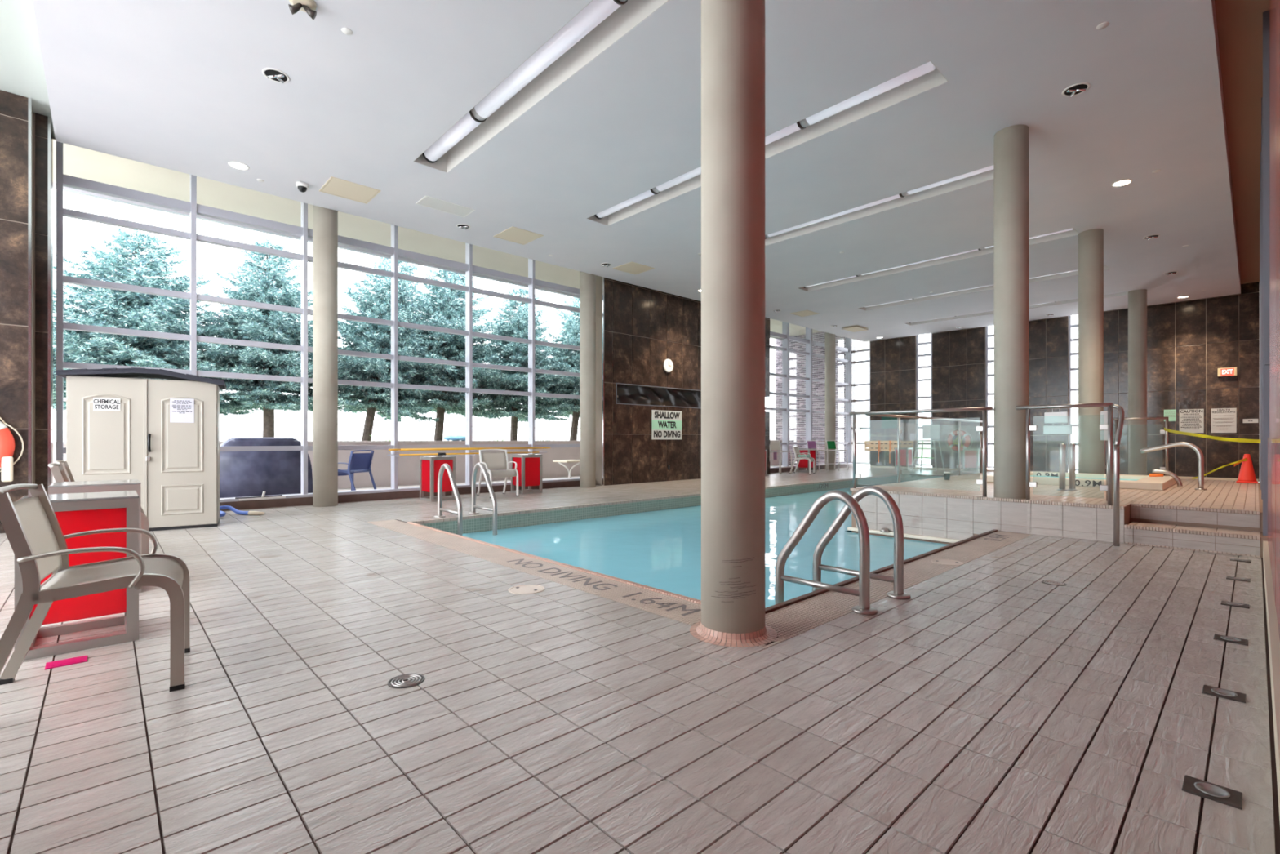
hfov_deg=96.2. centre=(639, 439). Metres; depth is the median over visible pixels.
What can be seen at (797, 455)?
armchair
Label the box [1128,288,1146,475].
column
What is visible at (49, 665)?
strip
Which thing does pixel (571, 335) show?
spruce tree
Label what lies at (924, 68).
tube light
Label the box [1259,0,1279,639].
wall
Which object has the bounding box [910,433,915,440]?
paper notice
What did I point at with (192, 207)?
window
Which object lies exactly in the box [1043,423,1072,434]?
board
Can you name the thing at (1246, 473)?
traffic cone
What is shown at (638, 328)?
wall
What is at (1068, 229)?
tube light
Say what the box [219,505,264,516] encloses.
hose
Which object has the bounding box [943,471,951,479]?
paper cup
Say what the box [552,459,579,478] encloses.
patio table
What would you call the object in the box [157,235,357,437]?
spruce tree
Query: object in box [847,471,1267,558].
raised platform
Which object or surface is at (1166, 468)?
glass railing
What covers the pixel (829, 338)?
column
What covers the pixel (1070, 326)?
window
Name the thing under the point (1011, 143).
column
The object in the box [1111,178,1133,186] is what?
recessed light
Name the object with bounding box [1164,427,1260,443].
caution tape
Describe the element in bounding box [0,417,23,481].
buoy
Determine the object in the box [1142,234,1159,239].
recessed light
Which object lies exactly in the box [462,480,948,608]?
pool water
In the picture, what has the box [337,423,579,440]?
railing
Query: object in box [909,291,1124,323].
tube light
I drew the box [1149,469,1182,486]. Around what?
grab bar
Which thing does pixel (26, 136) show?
wall
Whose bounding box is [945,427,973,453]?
buoy
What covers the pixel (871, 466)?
baseboard
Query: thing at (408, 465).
parapet
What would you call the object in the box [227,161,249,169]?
recessed light
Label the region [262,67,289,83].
recessed light
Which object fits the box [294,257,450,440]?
spruce tree
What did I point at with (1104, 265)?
tube light
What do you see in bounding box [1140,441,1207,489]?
handrail
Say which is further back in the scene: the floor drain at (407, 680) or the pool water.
the pool water
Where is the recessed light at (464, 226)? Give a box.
[456,223,470,229]
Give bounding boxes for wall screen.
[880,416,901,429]
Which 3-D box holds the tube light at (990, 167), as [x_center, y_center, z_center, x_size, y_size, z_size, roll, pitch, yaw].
[3.100,-3.700,9.359,0.216,0.216,5.162,0,0,-43]
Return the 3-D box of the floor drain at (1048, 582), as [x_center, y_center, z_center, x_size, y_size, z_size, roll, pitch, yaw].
[3.011,1.046,4.175,0.150,0.007,0.150,0,0,-43]
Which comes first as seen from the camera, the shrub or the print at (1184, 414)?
the shrub
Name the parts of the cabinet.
leg, rail, panel, rail, rail, rail, rail, leg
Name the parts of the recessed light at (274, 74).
reflector blade, reflector blade, reflector blade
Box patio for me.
[337,460,930,491]
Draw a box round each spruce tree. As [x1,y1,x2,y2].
[53,226,262,417]
[53,288,87,403]
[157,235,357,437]
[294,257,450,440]
[398,267,519,440]
[473,284,574,440]
[537,296,579,440]
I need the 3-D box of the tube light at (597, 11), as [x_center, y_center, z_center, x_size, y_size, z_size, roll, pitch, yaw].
[-0.967,-3.700,5.567,0.216,0.216,5.162,0,0,-43]
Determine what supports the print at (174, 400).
attached to the paper notice at (181, 410)
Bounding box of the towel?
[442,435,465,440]
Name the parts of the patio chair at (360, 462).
leg, post, leg, seat, leg, backrest, rail, post, leg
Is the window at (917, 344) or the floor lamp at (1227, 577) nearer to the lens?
the floor lamp at (1227, 577)
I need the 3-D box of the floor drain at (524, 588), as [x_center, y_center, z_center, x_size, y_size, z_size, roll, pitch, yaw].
[-0.791,1.045,4.000,0.250,0.006,0.250,0,0,-43]
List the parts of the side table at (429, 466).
leg, rail, rail, panel, leg, panel, rail, rail, leg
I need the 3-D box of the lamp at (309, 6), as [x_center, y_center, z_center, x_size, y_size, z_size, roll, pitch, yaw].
[-2.752,-3.509,4.681,0.200,0.121,0.200,0,0,-43]
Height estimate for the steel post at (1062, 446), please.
0.620 m
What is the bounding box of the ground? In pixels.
[566,440,1075,457]
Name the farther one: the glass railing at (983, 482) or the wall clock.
the wall clock
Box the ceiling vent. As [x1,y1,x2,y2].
[415,195,475,217]
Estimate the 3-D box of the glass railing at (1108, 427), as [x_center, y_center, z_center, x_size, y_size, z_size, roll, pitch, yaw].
[4.565,0.150,6.205,0.044,1.051,0.850,0,0,-43]
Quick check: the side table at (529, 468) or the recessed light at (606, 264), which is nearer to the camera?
the side table at (529, 468)
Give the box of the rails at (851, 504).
[774,485,910,615]
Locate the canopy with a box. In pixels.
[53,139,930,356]
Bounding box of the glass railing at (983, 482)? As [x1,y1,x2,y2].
[849,406,992,497]
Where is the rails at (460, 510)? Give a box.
[434,462,497,535]
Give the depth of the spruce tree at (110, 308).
12.06 m
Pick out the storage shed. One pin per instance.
(176, 465)
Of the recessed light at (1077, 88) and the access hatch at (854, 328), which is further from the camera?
the access hatch at (854, 328)
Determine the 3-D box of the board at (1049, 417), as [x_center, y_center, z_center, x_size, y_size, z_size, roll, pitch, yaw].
[4.541,-0.268,6.265,0.023,0.186,0.210,0,0,-43]
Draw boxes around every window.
[56,141,579,502]
[764,321,855,468]
[855,341,870,463]
[915,333,932,466]
[985,325,994,467]
[1068,315,1078,471]
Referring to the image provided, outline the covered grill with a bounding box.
[219,437,312,497]
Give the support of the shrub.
on the ground
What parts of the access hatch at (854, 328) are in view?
panel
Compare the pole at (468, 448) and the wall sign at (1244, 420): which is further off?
the wall sign at (1244, 420)
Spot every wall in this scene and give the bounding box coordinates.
[0,89,53,533]
[595,275,769,485]
[870,281,1259,481]
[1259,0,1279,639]
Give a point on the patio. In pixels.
(924, 462)
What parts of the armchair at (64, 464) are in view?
rail, post, post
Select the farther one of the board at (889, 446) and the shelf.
the board at (889, 446)
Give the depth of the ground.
35.61 m
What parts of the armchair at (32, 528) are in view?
leg, rail, post, leg, backrest, post, armrest, leg, armrest, seat, leg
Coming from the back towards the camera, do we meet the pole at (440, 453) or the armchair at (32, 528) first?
the pole at (440, 453)
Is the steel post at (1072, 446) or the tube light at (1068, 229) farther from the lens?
the tube light at (1068, 229)
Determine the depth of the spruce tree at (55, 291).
11.91 m
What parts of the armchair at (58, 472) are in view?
rail, post, post, leg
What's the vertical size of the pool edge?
1.470 m
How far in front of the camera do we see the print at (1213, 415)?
14.51 m
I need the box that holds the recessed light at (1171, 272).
[1163,271,1177,275]
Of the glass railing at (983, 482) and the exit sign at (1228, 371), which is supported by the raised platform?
the glass railing at (983, 482)
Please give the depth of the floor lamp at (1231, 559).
4.93 m
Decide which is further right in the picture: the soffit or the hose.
the hose
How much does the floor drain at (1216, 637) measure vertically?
0.012 m
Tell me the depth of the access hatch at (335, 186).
8.23 m
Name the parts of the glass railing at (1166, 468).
post, handrail, post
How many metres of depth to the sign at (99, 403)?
6.31 m
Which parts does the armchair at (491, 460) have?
leg, post, leg, rail, backrest, seat, leg, post, leg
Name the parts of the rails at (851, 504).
handrail, handrail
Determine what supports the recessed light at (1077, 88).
in the ceiling
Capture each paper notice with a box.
[169,398,194,422]
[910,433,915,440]
[1164,408,1176,421]
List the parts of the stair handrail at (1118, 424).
post, post, sloping rail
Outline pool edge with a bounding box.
[420,475,942,533]
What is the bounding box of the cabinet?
[14,490,138,660]
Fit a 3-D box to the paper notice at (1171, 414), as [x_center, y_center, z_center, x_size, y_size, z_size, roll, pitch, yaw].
[14.084,-0.630,15.253,0.010,0.310,0.240,0,0,-43]
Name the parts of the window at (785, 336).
sill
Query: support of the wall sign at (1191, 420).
attached to the wall at (1188, 341)
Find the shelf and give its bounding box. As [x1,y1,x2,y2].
[41,610,126,625]
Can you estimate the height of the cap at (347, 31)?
0.006 m
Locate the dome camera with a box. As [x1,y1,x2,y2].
[295,181,308,192]
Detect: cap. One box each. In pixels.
[341,26,352,35]
[1096,22,1109,29]
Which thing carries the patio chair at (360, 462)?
on the patio
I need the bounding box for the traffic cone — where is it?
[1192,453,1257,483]
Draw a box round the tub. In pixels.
[979,471,1176,490]
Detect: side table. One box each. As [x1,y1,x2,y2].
[48,479,141,592]
[419,455,455,502]
[511,453,542,493]
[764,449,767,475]
[796,448,816,472]
[894,447,912,470]
[963,448,982,472]
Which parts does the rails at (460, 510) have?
handrail, handrail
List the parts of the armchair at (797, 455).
leg, post, backrest, leg, leg, leg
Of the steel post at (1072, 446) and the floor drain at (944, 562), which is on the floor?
the floor drain at (944, 562)
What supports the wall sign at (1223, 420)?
attached to the wall at (1188, 341)
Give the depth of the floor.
2.20 m
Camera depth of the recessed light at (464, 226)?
9.60 m
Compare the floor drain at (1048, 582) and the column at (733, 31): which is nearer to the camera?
the column at (733, 31)
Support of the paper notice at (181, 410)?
attached to the storage shed
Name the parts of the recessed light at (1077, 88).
reflector blade, reflector blade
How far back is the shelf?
2.89 m
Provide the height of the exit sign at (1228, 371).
0.210 m
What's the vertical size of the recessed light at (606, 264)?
0.036 m
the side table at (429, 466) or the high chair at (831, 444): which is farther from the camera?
the high chair at (831, 444)
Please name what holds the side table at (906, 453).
on the floor
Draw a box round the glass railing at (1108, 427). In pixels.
[1016,402,1113,505]
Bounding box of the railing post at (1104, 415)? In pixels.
[1100,411,1107,501]
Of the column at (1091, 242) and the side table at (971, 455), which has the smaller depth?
the column at (1091, 242)
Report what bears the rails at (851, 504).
on the floor
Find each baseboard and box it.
[219,480,579,511]
[870,465,1258,481]
[1262,540,1279,822]
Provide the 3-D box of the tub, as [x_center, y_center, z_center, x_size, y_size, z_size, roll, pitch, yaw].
[6.883,0.628,9.037,2.006,0.100,2.170,0,0,-43]
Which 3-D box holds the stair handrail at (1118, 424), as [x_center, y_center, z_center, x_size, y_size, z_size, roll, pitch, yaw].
[4.802,0.346,5.757,0.091,1.404,0.400,0,0,38]
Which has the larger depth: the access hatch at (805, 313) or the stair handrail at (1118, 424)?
the access hatch at (805, 313)
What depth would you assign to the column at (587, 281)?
12.39 m
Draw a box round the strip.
[44,654,88,670]
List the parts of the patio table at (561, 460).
leg, leg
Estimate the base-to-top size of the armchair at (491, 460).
0.863 m
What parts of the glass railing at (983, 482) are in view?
post, handrail, post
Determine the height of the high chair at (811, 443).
0.992 m
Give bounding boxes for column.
[312,204,337,506]
[579,271,595,487]
[701,0,764,642]
[825,332,835,470]
[994,124,1029,498]
[1078,228,1103,473]
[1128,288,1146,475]
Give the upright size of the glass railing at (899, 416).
1.051 m
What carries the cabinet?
on the floor
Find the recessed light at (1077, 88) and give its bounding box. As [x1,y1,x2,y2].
[1062,82,1090,96]
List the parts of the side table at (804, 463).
panel, panel, leg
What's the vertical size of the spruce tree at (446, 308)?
6.417 m
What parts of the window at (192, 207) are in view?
sill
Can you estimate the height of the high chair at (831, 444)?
0.992 m
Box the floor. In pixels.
[0,466,1279,853]
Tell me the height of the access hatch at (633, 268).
0.008 m
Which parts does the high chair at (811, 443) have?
backrest, leg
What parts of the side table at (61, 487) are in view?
leg, rail, leg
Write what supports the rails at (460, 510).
on the floor
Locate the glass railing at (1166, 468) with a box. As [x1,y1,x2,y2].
[1103,417,1168,475]
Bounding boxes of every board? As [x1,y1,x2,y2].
[864,440,913,463]
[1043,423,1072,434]
[1044,408,1067,422]
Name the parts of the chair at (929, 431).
leg, leg, footboard, seat, backrest, leg, leg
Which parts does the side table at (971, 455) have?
leg, panel, leg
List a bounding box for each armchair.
[0,483,190,691]
[48,462,148,554]
[54,460,142,509]
[476,448,518,497]
[789,444,814,474]
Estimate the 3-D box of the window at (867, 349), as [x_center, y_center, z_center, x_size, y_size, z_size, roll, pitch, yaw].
[8.337,-1.480,21.544,0.260,4.800,0.720,0,0,-43]
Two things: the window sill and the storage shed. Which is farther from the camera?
the window sill
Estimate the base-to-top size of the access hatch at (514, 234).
0.008 m
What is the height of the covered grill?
1.099 m
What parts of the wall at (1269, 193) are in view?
frame post, frame post, frame post, frame post, panel, panel, panel, panel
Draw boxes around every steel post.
[1057,443,1067,490]
[1066,443,1077,490]
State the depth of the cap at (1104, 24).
4.95 m
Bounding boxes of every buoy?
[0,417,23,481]
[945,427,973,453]
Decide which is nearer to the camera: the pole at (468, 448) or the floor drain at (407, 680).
the floor drain at (407, 680)
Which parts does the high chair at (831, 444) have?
backrest, leg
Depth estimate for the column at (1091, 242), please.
9.78 m
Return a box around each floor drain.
[387,673,424,688]
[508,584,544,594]
[930,559,964,565]
[1041,580,1066,586]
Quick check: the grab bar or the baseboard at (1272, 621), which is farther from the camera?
the grab bar
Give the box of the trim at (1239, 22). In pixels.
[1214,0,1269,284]
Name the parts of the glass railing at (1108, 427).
post, handrail, post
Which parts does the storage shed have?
door, raised panel, handle, door, raised panel, raised panel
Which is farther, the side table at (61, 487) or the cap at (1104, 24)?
the cap at (1104, 24)
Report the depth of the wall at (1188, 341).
15.93 m
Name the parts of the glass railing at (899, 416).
post, handrail, post, post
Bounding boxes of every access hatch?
[319,176,381,204]
[493,226,543,244]
[612,261,654,274]
[790,310,818,316]
[841,324,868,332]
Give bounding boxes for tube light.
[422,0,627,163]
[594,61,935,218]
[764,164,994,239]
[803,227,1073,288]
[862,265,1104,307]
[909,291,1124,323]
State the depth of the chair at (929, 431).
18.03 m
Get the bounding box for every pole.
[386,451,546,456]
[388,447,550,451]
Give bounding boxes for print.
[172,400,191,413]
[1180,413,1199,429]
[1213,415,1234,429]
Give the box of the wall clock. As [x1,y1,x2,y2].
[662,359,673,372]
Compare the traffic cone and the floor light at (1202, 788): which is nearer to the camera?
the floor light at (1202, 788)
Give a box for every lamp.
[288,0,316,19]
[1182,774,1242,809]
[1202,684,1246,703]
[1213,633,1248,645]
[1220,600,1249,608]
[1226,576,1250,582]
[1230,558,1251,562]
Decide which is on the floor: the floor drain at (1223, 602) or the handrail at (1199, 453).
the floor drain at (1223, 602)
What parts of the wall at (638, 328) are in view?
niche trim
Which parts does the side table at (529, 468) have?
leg, rail, panel, leg, panel, rail, rail, leg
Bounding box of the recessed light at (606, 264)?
[600,262,611,266]
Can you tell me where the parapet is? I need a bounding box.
[53,440,869,488]
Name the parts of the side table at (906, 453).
leg, panel, leg, panel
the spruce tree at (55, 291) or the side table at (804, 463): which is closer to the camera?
the spruce tree at (55, 291)
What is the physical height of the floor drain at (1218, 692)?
0.012 m
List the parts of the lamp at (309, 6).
plate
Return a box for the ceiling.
[32,0,1240,342]
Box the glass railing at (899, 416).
[865,413,982,482]
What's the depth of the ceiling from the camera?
6.55 m
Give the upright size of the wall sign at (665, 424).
0.720 m
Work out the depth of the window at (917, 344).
20.05 m
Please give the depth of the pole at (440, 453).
10.60 m
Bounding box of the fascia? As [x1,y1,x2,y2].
[53,182,869,358]
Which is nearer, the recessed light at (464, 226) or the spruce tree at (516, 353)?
the recessed light at (464, 226)
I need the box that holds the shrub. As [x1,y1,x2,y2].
[369,434,402,440]
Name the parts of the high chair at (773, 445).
backrest, leg, leg, leg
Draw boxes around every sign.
[93,397,119,410]
[651,409,681,439]
[1179,408,1204,432]
[1211,408,1236,432]
[1217,367,1236,376]
[1242,418,1257,422]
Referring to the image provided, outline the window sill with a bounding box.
[769,463,852,472]
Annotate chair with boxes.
[337,449,376,490]
[769,440,791,474]
[805,440,828,471]
[825,440,848,471]
[911,424,945,473]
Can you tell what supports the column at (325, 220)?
on the floor
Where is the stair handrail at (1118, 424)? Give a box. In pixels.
[1112,404,1124,546]
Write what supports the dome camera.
attached to the ceiling
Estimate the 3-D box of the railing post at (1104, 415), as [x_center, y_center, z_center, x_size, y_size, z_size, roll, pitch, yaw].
[5.090,0.186,6.271,0.064,0.980,0.094,0,0,-43]
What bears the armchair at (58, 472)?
on the floor
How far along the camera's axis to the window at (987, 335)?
18.46 m
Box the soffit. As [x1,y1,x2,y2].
[0,0,55,139]
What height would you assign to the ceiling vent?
0.008 m
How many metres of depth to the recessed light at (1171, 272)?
12.30 m
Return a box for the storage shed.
[55,367,226,531]
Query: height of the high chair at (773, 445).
0.992 m

